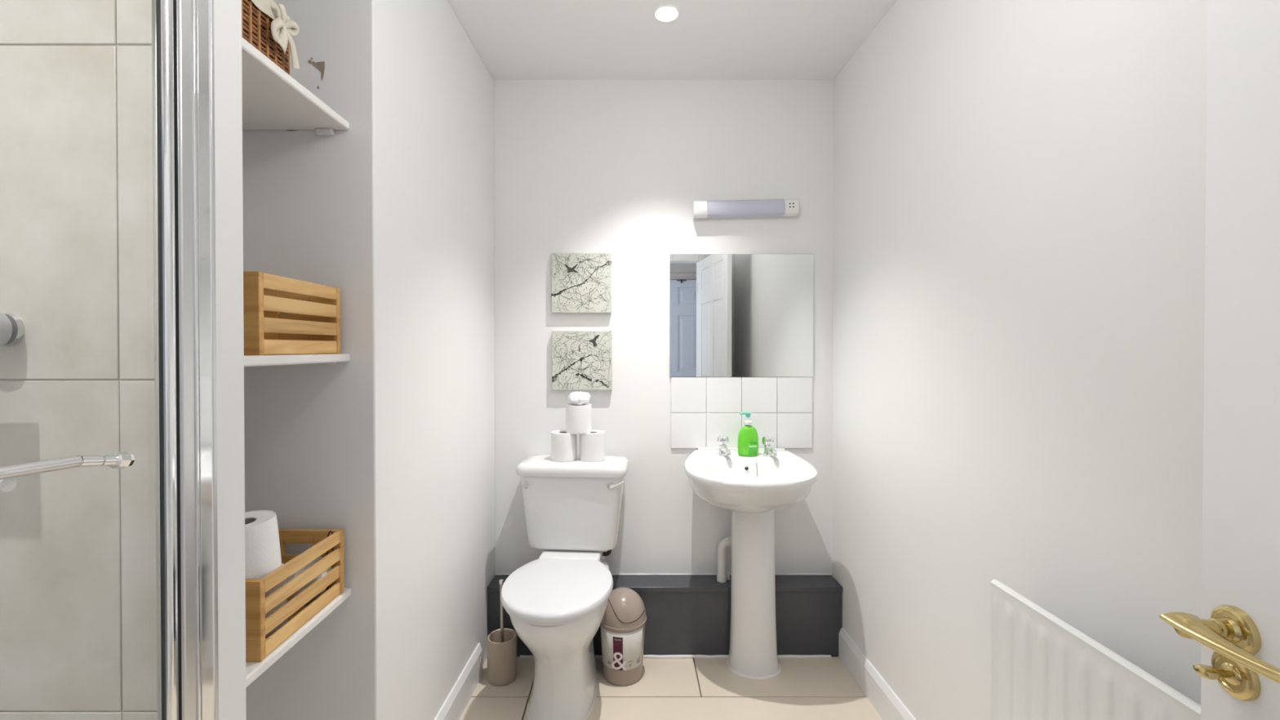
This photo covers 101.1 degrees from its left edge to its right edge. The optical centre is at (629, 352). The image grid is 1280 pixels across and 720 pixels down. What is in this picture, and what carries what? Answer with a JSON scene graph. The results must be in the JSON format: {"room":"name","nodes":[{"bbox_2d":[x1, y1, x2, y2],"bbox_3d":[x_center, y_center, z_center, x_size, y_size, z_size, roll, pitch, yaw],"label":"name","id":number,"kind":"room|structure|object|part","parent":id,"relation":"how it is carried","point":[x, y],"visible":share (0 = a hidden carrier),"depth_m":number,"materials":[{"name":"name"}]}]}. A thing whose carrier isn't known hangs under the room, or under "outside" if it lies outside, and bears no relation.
{"room":"bathroom","nodes":[
{"label":"bathroom","id":0,"kind":"room"},
{"bbox_2d":[0,0,246,719],"bbox_3d":[-1.108,0.053,0.798,0.983,2.349,0.090,0,1,0],"label":"wall partition","id":1,"kind":"structure","parent":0,"point":[77,545],"depth_m":0.75,"materials":[{"name":"white paint"}]},
{"bbox_2d":[0,311,25,346],"bbox_3d":[-0.888,-0.032,0.733,0.052,0.052,0.040,0,1,0],"label":"shower valve","id":2,"kind":"object","parent":1,"relation":"attached to","point":[12,329],"visible":1,"depth_m":0.74,"materials":[{"name":"metal"}]},
{"bbox_3d":[-0.888,-0.032,0.725,0.052,0.052,0.023,0,0,0],"label":"knob","id":3,"kind":"part","parent":2,"relation":"part of","materials":[{"name":"grey metal"}]},
{"bbox_2d":[0,0,218,719],"bbox_3d":[-0.626,0.127,0.335,0.056,2.050,0.907,0,1,2],"label":"shower door","id":4,"kind":"structure","parent":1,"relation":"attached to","point":[180,103],"depth_m":0.73,"materials":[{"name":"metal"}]},
{"bbox_2d":[242,0,494,719],"bbox_3d":[-1.083,0.045,1.720,1.035,2.349,0.961,0,1,0],"label":"wall","id":5,"kind":"structure","parent":0,"point":[391,446],"depth_m":1.30,"materials":[{"name":"white paint"}]},
{"bbox_2d":[434,643,483,719],"bbox_3d":[-0.579,1.162,1.624,0.016,0.118,0.744,0,1,2],"label":"baseboard","id":6,"kind":"structure","parent":5,"relation":"attached to","point":[455,704],"depth_m":1.80,"materials":[{"name":"white paint"}]},
{"bbox_2d":[487,628,516,685],"bbox_3d":[-0.479,1.138,1.972,0.109,0.160,0.109,0,0,0],"label":"pot","id":7,"kind":"object","parent":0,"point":[501,646],"depth_m":1.93,"materials":[{"name":"beige ceramic"}]},
{"bbox_2d":[493,80,833,575],"bbox_3d":[-0.250,0.041,2.247,2.700,2.349,0.108,0,1,0],"label":"wall","id":8,"kind":"structure","parent":0,"point":[619,168],"depth_m":2.19,"materials":[{"name":"white paint"}]},
{"bbox_2d":[551,253,611,312],"bbox_3d":[-0.201,-0.288,2.184,0.250,0.247,0.026,0,1,0],"label":"picture","id":9,"kind":"object","parent":8,"relation":"attached to","point":[581,282],"visible":1,"depth_m":2.17,"materials":[{"name":"grey"}]},
{"bbox_2d":[564,263,577,272],"bbox_3d":[-0.241,-0.348,2.171,0.059,0.038,0.002,0,1,0],"label":"print","id":10,"kind":"object","parent":9,"relation":"attached to","point":[568,268],"depth_m":2.17},
{"bbox_2d":[551,259,611,297],"bbox_3d":[-0.201,-0.306,2.171,0.250,0.153,0.001,0,1,0],"label":"print","id":11,"kind":"object","parent":9,"relation":"attached to","point":[558,293],"depth_m":2.17},
{"bbox_2d":[551,330,612,390],"bbox_3d":[-0.199,0.032,2.186,0.249,0.245,0.026,0,1,0],"label":"picture","id":12,"kind":"object","parent":8,"relation":"attached to","point":[582,360],"visible":1,"depth_m":2.17,"materials":[{"name":"grey"}]},
{"bbox_2d":[588,334,599,346],"bbox_3d":[-0.147,-0.048,2.173,0.047,0.051,0.002,0,1,0],"label":"print","id":13,"kind":"object","parent":12,"relation":"attached to","point":[593,340],"depth_m":2.17},
{"bbox_2d":[669,253,813,377],"bbox_3d":[0.464,-0.154,2.194,0.598,0.512,0.007,0,1,0],"label":"wall mirror","id":14,"kind":"object","parent":8,"relation":"attached to","point":[731,315],"visible":1,"depth_m":2.19,"materials":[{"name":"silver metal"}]},
{"bbox_2d":[692,198,799,218],"bbox_3d":[0.474,-0.593,2.165,0.429,0.066,0.060,-1,0,0],"label":"light","id":15,"kind":"object","parent":8,"relation":"attached to","point":[757,207],"visible":1,"depth_m":2.14,"materials":[{"name":"white plastic"}]},
{"bbox_2d":[706,199,785,217],"bbox_3d":[0.473,-0.593,2.159,0.314,0.064,0.048,-1,0,0],"label":"diffuser","id":16,"kind":"object","parent":15,"relation":"attached to","point":[757,207],"depth_m":2.14,"materials":[{"name":"white plastic"}]},
{"bbox_2d":[782,198,799,216],"bbox_3d":[0.660,-0.597,2.163,0.060,0.067,0.041,0,0,0],"label":"socket","id":17,"kind":"object","parent":15,"relation":"attached to","point":[790,206],"depth_m":2.14,"materials":[{"name":"plastic"}]},
{"bbox_2d":[459,655,882,719],"bbox_3d":[-0.250,1.251,1.001,2.700,0.050,2.420,0,1,0],"label":"floor","id":18,"kind":"structure","parent":0,"point":[682,688],"depth_m":1.87,"materials":[{"name":"tile"}]},
{"bbox_2d":[487,578,516,685],"bbox_3d":[-0.479,1.033,1.971,0.109,0.369,0.109,0,1,0],"label":"toilet brush","id":19,"kind":"object","parent":18,"relation":"on","point":[501,642],"visible":1,"depth_m":1.93,"materials":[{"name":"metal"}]},
{"bbox_3d":[-0.477,1.030,1.973,0.020,0.335,0.013,0,1,-39],"label":"handle","id":20,"kind":"part","parent":19,"relation":"part of","materials":[{"name":"metal"}]},
{"bbox_2d":[500,454,628,719],"bbox_3d":[-0.237,0.822,1.877,0.426,0.794,0.643,0,1,4],"label":"toilet","id":21,"kind":"object","parent":18,"relation":"on","point":[556,602],"visible":1,"depth_m":1.84,"materials":[{"name":"white ceramic"}]},
{"bbox_3d":[-0.244,0.805,1.774,0.354,0.016,0.417,0,0,4],"label":"seat","id":22,"kind":"part","parent":21,"relation":"part of","materials":[{"name":"white plastic"}]},
{"bbox_3d":[-0.244,0.783,1.773,0.371,0.027,0.437,0,0,4],"label":"lid","id":23,"kind":"part","parent":21,"relation":"part of","materials":[{"name":"white plastic"}]},
{"bbox_2d":[551,430,577,462],"bbox_3d":[-0.261,0.369,2.085,0.102,0.110,0.102,0,1,-29],"label":"toilet roll","id":24,"kind":"object","parent":21,"relation":"on","point":[563,445],"visible":0.94,"depth_m":2.04,"materials":[{"name":"paper"}]},
{"bbox_2d":[565,391,591,434],"bbox_3d":[-0.202,0.234,2.084,0.102,0.163,0.102,0,1,38],"label":"toilet roll","id":25,"kind":"object","parent":24,"relation":"on","point":[578,411],"visible":1,"depth_m":2.04,"materials":[{"name":"paper"}]},
{"bbox_2d":[538,550,604,561],"bbox_3d":[-0.223,0.821,2.070,0.230,0.112,0.220,0,0,4],"label":"hinge","id":26,"kind":"object","parent":21,"relation":"attached to","point":[546,555],"depth_m":1.99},
{"bbox_3d":[-0.221,0.448,2.090,0.426,0.049,0.208,0,0,4],"label":"cistern lid","id":27,"kind":"part","parent":21,"relation":"part of","materials":[{"name":"white ceramic"}]},
{"bbox_2d":[579,430,605,462],"bbox_3d":[-0.149,0.369,2.085,0.102,0.110,0.102,0,1,16],"label":"toilet roll","id":28,"kind":"object","parent":21,"relation":"on","point":[592,445],"visible":0.9,"depth_m":2.04,"materials":[{"name":"paper"}]},
{"bbox_3d":[-0.073,0.505,1.992,0.030,0.030,0.017,0,0,4],"label":"flush lever","id":29,"kind":"part","parent":21,"relation":"part of","materials":[{"name":"silver metal"}]},
{"bbox_3d":[-0.048,0.495,1.975,0.058,0.030,0.017,0,0,4],"label":"lever arm","id":30,"kind":"part","parent":21,"relation":"part of","materials":[{"name":"silver metal"}]},
{"bbox_2d":[600,587,646,685],"bbox_3d":[-0.028,1.058,1.994,0.183,0.320,0.183,0,1,0],"label":"bin","id":31,"kind":"object","parent":18,"relation":"on","point":[622,626],"visible":0.89,"depth_m":1.93,"materials":[{"name":"beige plastic"}]},
{"bbox_3d":[-0.028,0.948,1.993,0.177,0.102,0.177,0,0,0],"label":"domed lid","id":32,"kind":"part","parent":31,"relation":"part of","materials":[{"name":"beige plastic"}]},
{"bbox_2d":[487,573,842,658],"bbox_3d":[0.139,1.074,2.152,1.414,0.293,0.120,0,1,0],"label":"pipe boxing","id":33,"kind":"object","parent":18,"relation":"on","point":[688,615],"visible":0.52,"depth_m":2.10,"materials":[{"name":"grey paint"}]},
{"bbox_2d":[716,537,731,582],"bbox_3d":[0.415,0.845,2.152,0.120,0.182,0.041,0,1,0],"label":"pipe","id":34,"kind":"object","parent":33,"relation":"on","point":[722,575],"visible":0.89,"depth_m":2.14,"materials":[{"name":"white plastic"}]},
{"bbox_2d":[684,435,817,679],"bbox_3d":[0.452,0.777,1.999,0.489,0.881,0.401,0,1,3],"label":"basin","id":35,"kind":"object","parent":18,"relation":"on","point":[751,487],"visible":0.99,"depth_m":1.99,"materials":[{"name":"white ceramic"}]},
{"bbox_2d":[716,435,730,455],"bbox_3d":[0.374,0.374,2.099,0.049,0.076,0.097,0,0,0],"label":"tap","id":36,"kind":"object","parent":35,"relation":"on","point":[722,441],"depth_m":2.11,"materials":[{"name":"silver metal"}]},
{"bbox_2d":[737,411,758,456],"bbox_3d":[0.474,0.324,2.114,0.083,0.174,0.053,0,1,0],"label":"soap dispenser","id":37,"kind":"object","parent":35,"relation":"on","point":[748,437],"visible":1,"depth_m":2.10,"materials":[{"name":"green plastic"}]},
{"bbox_3d":[0.452,0.502,1.996,0.489,0.194,0.401,0,0,3],"label":"bowl","id":38,"kind":"part","parent":35,"relation":"part of","materials":[{"name":"white ceramic"}]},
{"bbox_2d":[761,435,777,456],"bbox_3d":[0.554,0.374,2.090,0.049,0.076,0.097,0,0,0],"label":"tap","id":39,"kind":"object","parent":35,"relation":"on","point":[767,441],"depth_m":2.10,"materials":[{"name":"silver metal"}]},
{"bbox_2d":[447,0,897,79],"bbox_3d":[0.050,-1.157,0.290,3.300,0.080,4.000,0,1,0],"label":"ceiling","id":40,"kind":"structure","parent":0,"point":[513,39],"depth_m":1.88,"materials":[{"name":"white paint"}]},
{"bbox_2d":[653,4,679,22],"bbox_3d":[0.122,-1.126,1.750,0.086,0.006,0.086,0,1,0],"label":"recessed light","id":41,"kind":"object","parent":40,"relation":"in","point":[667,13],"visible":1,"depth_m":1.75,"materials":[{"name":"white plastic"}]},
{"bbox_3d":[0.122,-1.128,1.750,0.055,0.003,0.055,0,0,0],"label":"bulb","id":42,"kind":"part","parent":41,"relation":"part of","materials":[{"name":"white glass"}]},
{"bbox_2d":[831,0,1207,719],"bbox_3d":[0.974,0.051,1.040,0.253,2.349,2.320,0,1,0],"label":"wall","id":43,"kind":"structure","parent":0,"point":[1020,185],"depth_m":1.17,"materials":[{"name":"white paint"}]},
{"bbox_2d":[838,627,915,719],"bbox_3d":[0.862,1.167,1.068,0.016,0.118,2.076,0,1,-1],"label":"baseboard","id":44,"kind":"structure","parent":43,"relation":"attached to","point":[878,692],"depth_m":1.84,"materials":[{"name":"white paint"}]},
{"bbox_2d":[990,579,1200,719],"bbox_3d":[0.832,0.862,0.664,0.088,0.733,1.038,0,1,-1],"label":"radiator","id":45,"kind":"object","parent":43,"relation":"attached to","point":[1042,667],"visible":1,"depth_m":0.96,"materials":[{"name":"metal"}]},
{"bbox_3d":[-1.030,0.051,1.042,0.060,2.349,0.397,0,1,0],"label":"wall","id":46,"kind":"structure","parent":0,"visible":0},
{"bbox_2d":[241,36,349,135],"bbox_3d":[-0.828,-0.522,1.037,0.342,0.031,0.395,0,1,0],"label":"shelf","id":47,"kind":"object","parent":46,"relation":"attached to","point":[273,100],"visible":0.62,"depth_m":1.09,"materials":[{"name":"white paint"}]},
{"bbox_2d":[241,0,300,75],"bbox_3d":[-0.771,-0.599,0.898,0.257,0.124,0.316,0,1,0],"label":"wicker basket","id":48,"kind":"object","parent":47,"relation":"on","point":[266,25],"visible":0.27,"depth_m":0.97,"materials":[{"name":"brown wicker"}]},
{"bbox_2d":[244,353,350,366],"bbox_3d":[-0.828,0.017,1.042,0.342,0.025,0.395,0,1,0],"label":"shelf","id":49,"kind":"object","parent":46,"relation":"attached to","point":[320,358],"visible":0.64,"depth_m":1.04,"materials":[{"name":"white paint"}]},
{"bbox_2d":[243,271,340,355],"bbox_3d":[-0.769,-0.072,1.084,0.200,0.152,0.267,0,1,0],"label":"wooden crate","id":50,"kind":"object","parent":49,"relation":"on","point":[314,327],"visible":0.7,"depth_m":1.06,"materials":[{"name":"brown wood"}]},
{"bbox_2d":[245,587,351,688],"bbox_3d":[-0.828,0.568,1.046,0.342,0.025,0.395,0,1,0],"label":"shelf","id":51,"kind":"object","parent":46,"relation":"attached to","point":[254,670],"visible":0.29,"depth_m":1.02,"materials":[{"name":"white paint"}]},
{"bbox_2d":[244,528,343,662],"bbox_3d":[-0.763,0.482,1.084,0.200,0.146,0.276,0,1,0],"label":"wooden crate","id":52,"kind":"object","parent":51,"relation":"on","point":[297,611],"visible":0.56,"depth_m":1.06,"materials":[{"name":"brown wood"}]},
{"bbox_2d":[265,563,287,638],"bbox_3d":[-0.736,0.490,1.040,0.100,0.115,0.100,0,1,-36],"label":"toilet roll","id":53,"kind":"object","parent":52,"relation":"in","point":[268,593],"visible":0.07,"depth_m":1.02,"materials":[{"name":"paper"}]},
{"bbox_2d":[244,510,281,579],"bbox_3d":[-0.726,0.373,0.997,0.106,0.123,0.112,0,1,18],"label":"toilet roll","id":54,"kind":"object","parent":53,"relation":"on","point":[262,544],"visible":0.48,"depth_m":0.98,"materials":[{"name":"paper"}]},
{"bbox_2d":[286,555,331,603],"bbox_3d":[-0.704,0.487,1.159,0.078,0.112,0.103,0,1,0],"label":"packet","id":55,"kind":"object","parent":52,"relation":"in","point":[323,574],"visible":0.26,"depth_m":1.13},
{"bbox_2d":[326,530,333,590],"bbox_3d":[-0.683,0.475,1.201,0.018,0.139,0.005,0,1,0],"label":"wire hook","id":56,"kind":"object","parent":52,"relation":"in","point":[331,531],"visible":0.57,"depth_m":1.20,"materials":[{"name":"black metal"}]},
{"bbox_3d":[-0.250,0.062,-0.169,2.700,2.349,0.100,0,1,0],"label":"wall","id":57,"kind":"structure","parent":0,"visible":0},
{"bbox_2d":[1159,0,1279,719],"bbox_3d":[0.620,0.247,0.259,0.101,1.959,0.769,0,1,8],"label":"door","id":58,"kind":"structure","parent":57,"relation":"in","point":[1237,631],"depth_m":0.59,"materials":[{"name":"white paint"}]},
{"bbox_3d":[0.629,0.310,0.548,0.036,0.017,0.138,0,1,8],"label":"lever","id":59,"kind":"part","parent":58,"relation":"part of","materials":[{"name":"gold metal"}]}
]}

